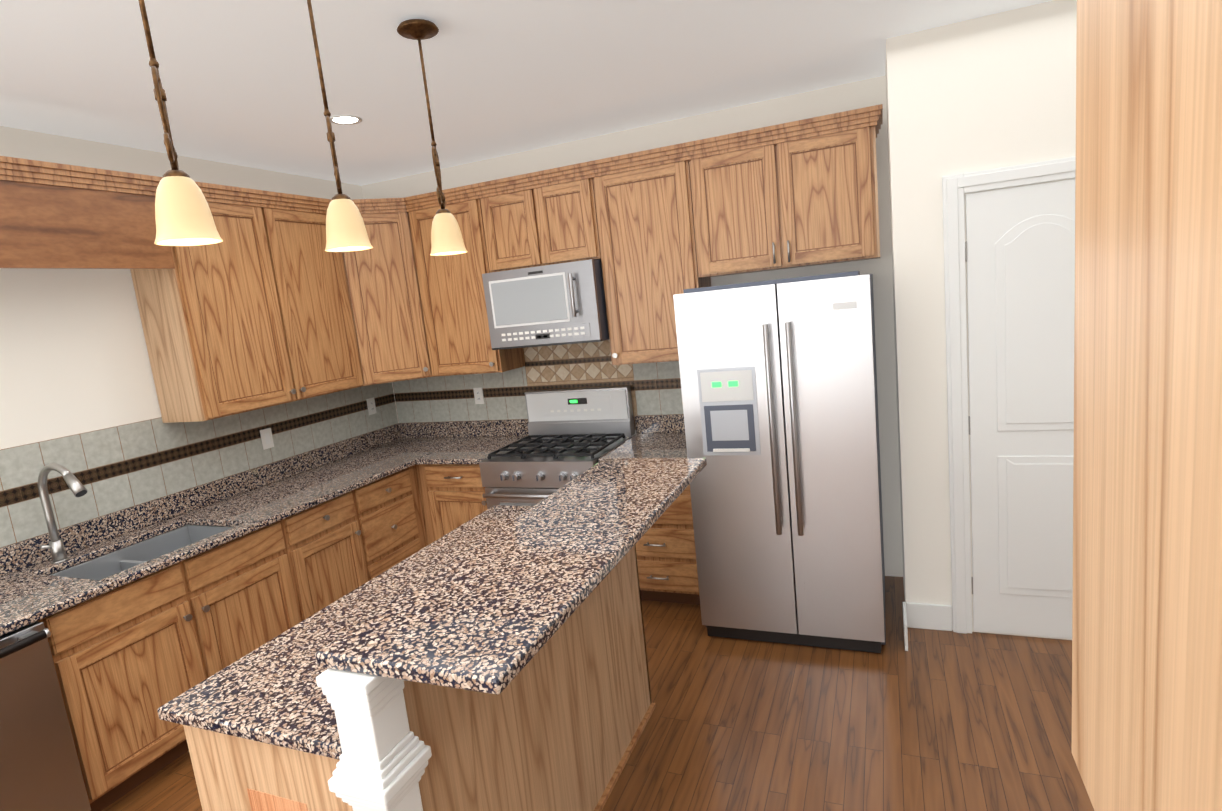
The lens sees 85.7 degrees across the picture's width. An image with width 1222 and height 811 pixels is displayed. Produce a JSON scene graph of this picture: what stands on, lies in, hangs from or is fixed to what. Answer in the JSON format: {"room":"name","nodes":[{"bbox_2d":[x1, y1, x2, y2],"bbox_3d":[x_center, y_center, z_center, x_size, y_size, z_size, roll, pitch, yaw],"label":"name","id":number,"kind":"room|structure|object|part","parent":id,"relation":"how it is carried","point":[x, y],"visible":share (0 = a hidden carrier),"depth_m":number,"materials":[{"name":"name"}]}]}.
{"room":"kitchen","nodes":[
{"label":"kitchen","id":0,"kind":"room"},
{"bbox_2d":[0,126,398,574],"bbox_3d":[-3.009,0.387,2.037,0.120,2.820,6.990,-2,10,23],"label":"wall","id":1,"kind":"structure","parent":0,"point":[74,357],"depth_m":3.13,"materials":[{"name":"white paint"}]},
{"bbox_2d":[0,424,399,575],"bbox_3d":[-2.527,0.632,2.976,0.020,0.115,4.726,-2,10,23],"label":"backsplash","id":2,"kind":"structure","parent":1,"relation":"attached to","point":[28,553],"depth_m":3.45,"materials":[{"name":"multicoloured stone"}]},
{"bbox_2d":[108,184,363,427],"bbox_3d":[-2.016,-0.584,3.834,0.376,1.141,1.182,-2,10,23],"label":"upper cabinet","id":3,"kind":"object","parent":1,"relation":"attached to","point":[256,320],"depth_m":3.56,"materials":[{"name":"brown wood"}]},
{"bbox_2d":[340,199,415,387],"bbox_3d":[-1.689,-0.694,4.310,0.636,1.141,0.214,-2,10,23],"label":"upper cabinet","id":4,"kind":"object","parent":1,"relation":"attached to","point":[363,269],"depth_m":4.33,"materials":[{"name":"brown wood"}]},
{"bbox_2d":[372,204,415,371],"bbox_3d":[-1.493,-0.744,4.350,0.315,1.021,0.315,-2,10,23],"label":"upper cabinet","id":5,"kind":"object","parent":1,"relation":"attached to","point":[383,213],"depth_m":4.37,"materials":[{"name":"brown wood"}]},
{"bbox_3d":[-1.488,-0.749,4.337,0.482,1.173,0.066,-10,10,-22],"label":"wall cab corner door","id":6,"kind":"part","parent":5,"relation":"part of","materials":[{"name":"brown wood"}]},
{"bbox_2d":[388,200,435,383],"bbox_3d":[-1.581,-0.732,4.474,0.712,1.141,0.179,-2,10,23],"label":"upper cabinet","id":7,"kind":"object","parent":1,"relation":"attached to","point":[401,209],"depth_m":4.41,"materials":[{"name":"brown wood"}]},
{"bbox_2d":[0,0,1051,185],"bbox_3d":[-0.648,-1.124,0.764,5.560,0.060,6.990,-2,10,23],"label":"ceiling","id":8,"kind":"structure","parent":0,"point":[240,82],"depth_m":2.76,"materials":[{"name":"white paint"}]},
{"bbox_2d":[138,0,222,245],"bbox_3d":[-1.009,-0.763,1.452,0.144,0.789,0.146,-11,10,-27],"label":"pendant light","id":9,"kind":"object","parent":8,"relation":"hanging from","point":[183,216],"visible":1,"depth_m":1.46,"materials":[{"name":"beige glass"}]},
{"bbox_3d":[-0.976,-0.446,1.503,0.136,0.145,0.136,-11,10,-27],"label":"lamp shade","id":10,"kind":"part","parent":9,"relation":"part of","materials":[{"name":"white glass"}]},
{"bbox_2d":[307,0,372,251],"bbox_3d":[-0.823,-0.855,1.907,0.144,0.789,0.146,-9,10,-19],"label":"pendant light","id":11,"kind":"object","parent":8,"relation":"hanging from","point":[346,231],"visible":1,"depth_m":1.91,"materials":[{"name":"beige glass"}]},
{"bbox_3d":[-0.789,-0.538,1.957,0.136,0.145,0.136,-9,10,-19],"label":"lamp shade","id":12,"kind":"part","parent":11,"relation":"part of","materials":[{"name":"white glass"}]},
{"bbox_2d":[330,115,362,124],"bbox_3d":[-1.322,-1.421,3.283,0.159,0.006,0.159,-9,9,-16],"label":"recessed light","id":13,"kind":"object","parent":8,"relation":"in","point":[345,119],"visible":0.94,"depth_m":3.24,"materials":[{"name":"white"}]},
{"bbox_2d":[397,19,467,255],"bbox_3d":[-0.636,-0.947,2.362,0.144,0.789,0.146,-7,9,-5],"label":"pendant light","id":14,"kind":"object","parent":8,"relation":"hanging from","point":[446,237],"visible":1,"depth_m":2.36,"materials":[{"name":"beige glass"}]},
{"bbox_3d":[-0.603,-0.630,2.412,0.136,0.145,0.136,-7,9,-5],"label":"lamp shade","id":15,"kind":"part","parent":14,"relation":"part of","materials":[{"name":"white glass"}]},
{"bbox_2d":[102,576,1093,810],"bbox_3d":[-0.352,1.705,1.215,5.560,0.060,6.990,-2,10,23],"label":"floor","id":16,"kind":"structure","parent":0,"point":[935,720],"depth_m":2.69,"materials":[{"name":"brown wood"}]},
{"bbox_2d":[0,621,90,810],"bbox_3d":[-2.375,1.275,2.270,0.720,0.872,0.622,-2,10,23],"label":"dishwasher","id":17,"kind":"object","parent":16,"relation":"on","point":[40,769],"visible":0.98,"depth_m":2.34,"materials":[{"name":"grey"}]},
{"bbox_2d":[200,488,371,671],"bbox_3d":[-1.836,0.979,3.751,0.620,0.879,0.576,-2,10,23],"label":"base cabinet","id":18,"kind":"object","parent":16,"relation":"on","point":[320,554],"depth_m":3.43,"materials":[{"name":"brown wood"}]},
{"bbox_2d":[72,560,275,671],"bbox_3d":[-2.136,1.024,2.249,0.020,0.058,3.398,-2,10,23],"label":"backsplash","id":19,"kind":"structure","parent":18,"relation":"attached to","point":[126,636],"depth_m":2.76,"materials":[{"name":"brown wood"}]},
{"bbox_2d":[0,436,467,635],"bbox_3d":[-2.213,0.693,2.870,0.676,0.034,4.746,-2,10,23],"label":"countertop","id":20,"kind":"structure","parent":18,"relation":"on","point":[26,598],"depth_m":3.38,"materials":[{"name":"multicoloured stone"}]},
{"bbox_2d":[37,463,87,563],"bbox_3d":[-2.357,0.468,2.831,0.320,0.448,0.092,-2,10,23],"label":"faucet","id":21,"kind":"object","parent":20,"relation":"on","point":[56,546],"depth_m":2.88,"materials":[{"name":"silver metal"}]},
{"bbox_2d":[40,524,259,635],"bbox_3d":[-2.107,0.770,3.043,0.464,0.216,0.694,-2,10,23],"label":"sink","id":22,"kind":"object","parent":20,"relation":"in","point":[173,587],"depth_m":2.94,"materials":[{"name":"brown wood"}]},
{"bbox_2d":[360,468,423,578],"bbox_3d":[-1.637,0.881,4.238,0.620,0.879,0.646,-2,10,23],"label":"base cabinet","id":23,"kind":"object","parent":16,"relation":"on","point":[391,518],"depth_m":4.10,"materials":[{"name":"brown wood"}]},
{"bbox_2d":[416,436,525,463],"bbox_3d":[-0.900,0.297,4.490,0.526,0.034,0.676,-2,10,23],"label":"countertop","id":24,"kind":"structure","parent":23,"relation":"on","point":[473,450],"depth_m":4.39,"materials":[{"name":"multicoloured stone"}]},
{"bbox_2d":[157,505,655,810],"bbox_3d":[-0.472,0.961,2.247,0.768,1.104,1.616,-2,10,23],"label":"kitchen island","id":25,"kind":"object","parent":16,"relation":"on","point":[276,728],"depth_m":1.72,"materials":[{"name":"brown wood"}]},
{"bbox_3d":[-0.465,1.084,1.468,0.164,1.104,0.158,-2,10,23],"label":"post","id":26,"kind":"part","parent":25,"relation":"part of","materials":[{"name":"white wood"}]},
{"bbox_2d":[309,458,706,697],"bbox_3d":[-0.117,0.379,2.016,0.450,0.035,1.590,-2,10,23],"label":"island countertop","id":27,"kind":"structure","parent":25,"relation":"on","point":[475,623],"depth_m":1.63,"materials":[{"name":"multicoloured stone"}]},
{"bbox_2d":[412,464,443,546],"bbox_3d":[-1.362,0.769,4.755,0.756,0.879,0.680,-2,10,23],"label":"base cabinet","id":28,"kind":"object","parent":16,"relation":"on","point":[422,480],"depth_m":4.37,"materials":[{"name":"brown wood"}]},
{"bbox_2d":[432,464,486,534],"bbox_3d":[-0.841,0.745,4.564,0.506,0.879,0.630,-2,10,23],"label":"base cabinet","id":29,"kind":"object","parent":16,"relation":"on","point":[460,491],"depth_m":4.25,"materials":[{"name":"brown wood"}]},
{"bbox_2d":[479,386,634,508],"bbox_3d":[-0.302,0.562,4.219,0.760,1.235,0.768,-2,10,23],"label":"range","id":30,"kind":"object","parent":16,"relation":"on","point":[544,458],"visible":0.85,"depth_m":4.20,"materials":[{"name":"grey metal"}]},
{"bbox_2d":[635,484,699,604],"bbox_3d":[0.374,0.698,4.057,0.594,0.879,0.630,-2,10,23],"label":"base cabinet","id":31,"kind":"object","parent":16,"relation":"on","point":[666,553],"depth_m":3.76,"materials":[{"name":"brown wood"}]},
{"bbox_2d":[598,432,686,461],"bbox_3d":[0.325,0.250,3.979,0.595,0.034,0.676,-2,10,23],"label":"countertop","id":32,"kind":"structure","parent":31,"relation":"on","point":[645,444],"depth_m":3.94,"materials":[{"name":"multicoloured stone"}]},
{"bbox_2d":[673,271,885,652],"bbox_3d":[0.945,0.249,3.507,0.890,1.815,0.918,-2,10,23],"label":"refrigerator","id":33,"kind":"object","parent":16,"relation":"on","point":[778,377],"visible":0.98,"depth_m":3.13,"materials":[{"name":"grey metal"}]},
{"bbox_2d":[1071,0,1221,810],"bbox_3d":[1.145,0.406,0.235,1.711,2.490,0.639,-2,10,23],"label":"tall cabinet","id":34,"kind":"object","parent":16,"relation":"on","point":[1147,622],"visible":1,"depth_m":0.34,"materials":[{"name":"brown wood"}]},
{"bbox_2d":[360,76,899,576],"bbox_3d":[0.028,-0.313,4.428,3.690,2.820,0.120,-2,10,23],"label":"wall","id":35,"kind":"structure","parent":0,"point":[862,93],"depth_m":3.86,"materials":[{"name":"white paint"}]},
{"bbox_2d":[412,188,527,379],"bbox_3d":[-1.007,-0.790,4.461,0.608,1.141,0.377,-2,10,23],"label":"upper cabinet","id":36,"kind":"object","parent":35,"relation":"attached to","point":[454,296],"depth_m":4.34,"materials":[{"name":"brown wood"}]},
{"bbox_2d":[476,176,551,272],"bbox_3d":[-0.539,-1.128,4.226,0.453,0.499,0.330,-2,10,23],"label":"upper cabinet","id":37,"kind":"object","parent":35,"relation":"attached to","point":[514,219],"depth_m":4.08,"materials":[{"name":"brown wood"}]},
{"bbox_2d":[482,259,608,349],"bbox_3d":[-0.368,-0.633,4.172,0.754,0.479,0.482,-2,10,23],"label":"microwave","id":38,"kind":"object","parent":37,"relation":"attached to","point":[555,304],"visible":1,"depth_m":3.99,"materials":[{"name":"grey metal"}]},
{"bbox_2d":[400,412,684,435],"bbox_3d":[-0.469,0.151,4.644,2.565,0.115,0.020,-2,10,23],"label":"backsplash","id":39,"kind":"structure","parent":35,"relation":"attached to","point":[674,423],"depth_m":4.80,"materials":[{"name":"multicoloured stone"}]},
{"bbox_2d":[544,168,599,263],"bbox_3d":[-0.243,-1.140,4.103,0.454,0.499,0.330,-2,10,23],"label":"upper cabinet","id":40,"kind":"object","parent":35,"relation":"attached to","point":[569,202],"depth_m":3.93,"materials":[{"name":"brown wood"}]},
{"bbox_2d":[592,148,710,367],"bbox_3d":[0.269,-0.843,3.953,0.576,1.141,0.330,-2,10,23],"label":"upper cabinet","id":41,"kind":"object","parent":35,"relation":"attached to","point":[646,225],"depth_m":3.81,"materials":[{"name":"brown wood"}]},
{"bbox_2d":[688,112,879,279],"bbox_3d":[0.953,-1.098,3.621,0.952,0.676,0.330,-2,10,23],"label":"upper cabinet","id":42,"kind":"object","parent":35,"relation":"attached to","point":[793,197],"depth_m":3.46,"materials":[{"name":"brown wood"}]},
{"bbox_2d":[880,76,899,535],"bbox_3d":[1.568,-0.324,3.482,0.120,2.820,0.450,-2,10,23],"label":"wall","id":43,"kind":"structure","parent":0,"point":[881,77],"depth_m":3.69,"materials":[{"name":"white paint"}]},
{"bbox_2d":[884,0,1076,639],"bbox_3d":[2.198,-0.294,2.883,1.740,2.820,0.120,-2,10,23],"label":"wall","id":44,"kind":"structure","parent":0,"point":[984,92],"depth_m":2.97,"materials":[{"name":"white paint"}]},
{"bbox_2d":[902,602,951,650],"bbox_3d":[-0.473,1.664,0.927,5.318,0.135,6.149,-2,10,23],"label":"baseboard","id":45,"kind":"structure","parent":44,"relation":"attached to","point":[928,616],"depth_m":3.31,"materials":[{"name":"white wood"}]},
{"bbox_2d":[942,156,1075,633],"bbox_3d":[2.216,0.029,2.858,1.350,2.190,0.026,-2,10,23],"label":"door frame","id":46,"kind":"structure","parent":44,"relation":"attached to","point":[956,188],"depth_m":3.04,"materials":[{"name":"white wood"}]},
{"bbox_2d":[965,179,1074,638],"bbox_3d":[2.211,0.071,2.844,1.178,2.088,0.072,-2,10,23],"label":"pantry door","id":47,"kind":"structure","parent":44,"relation":"in","point":[1020,251],"depth_m":2.99,"materials":[{"name":"white wood"}]}
]}

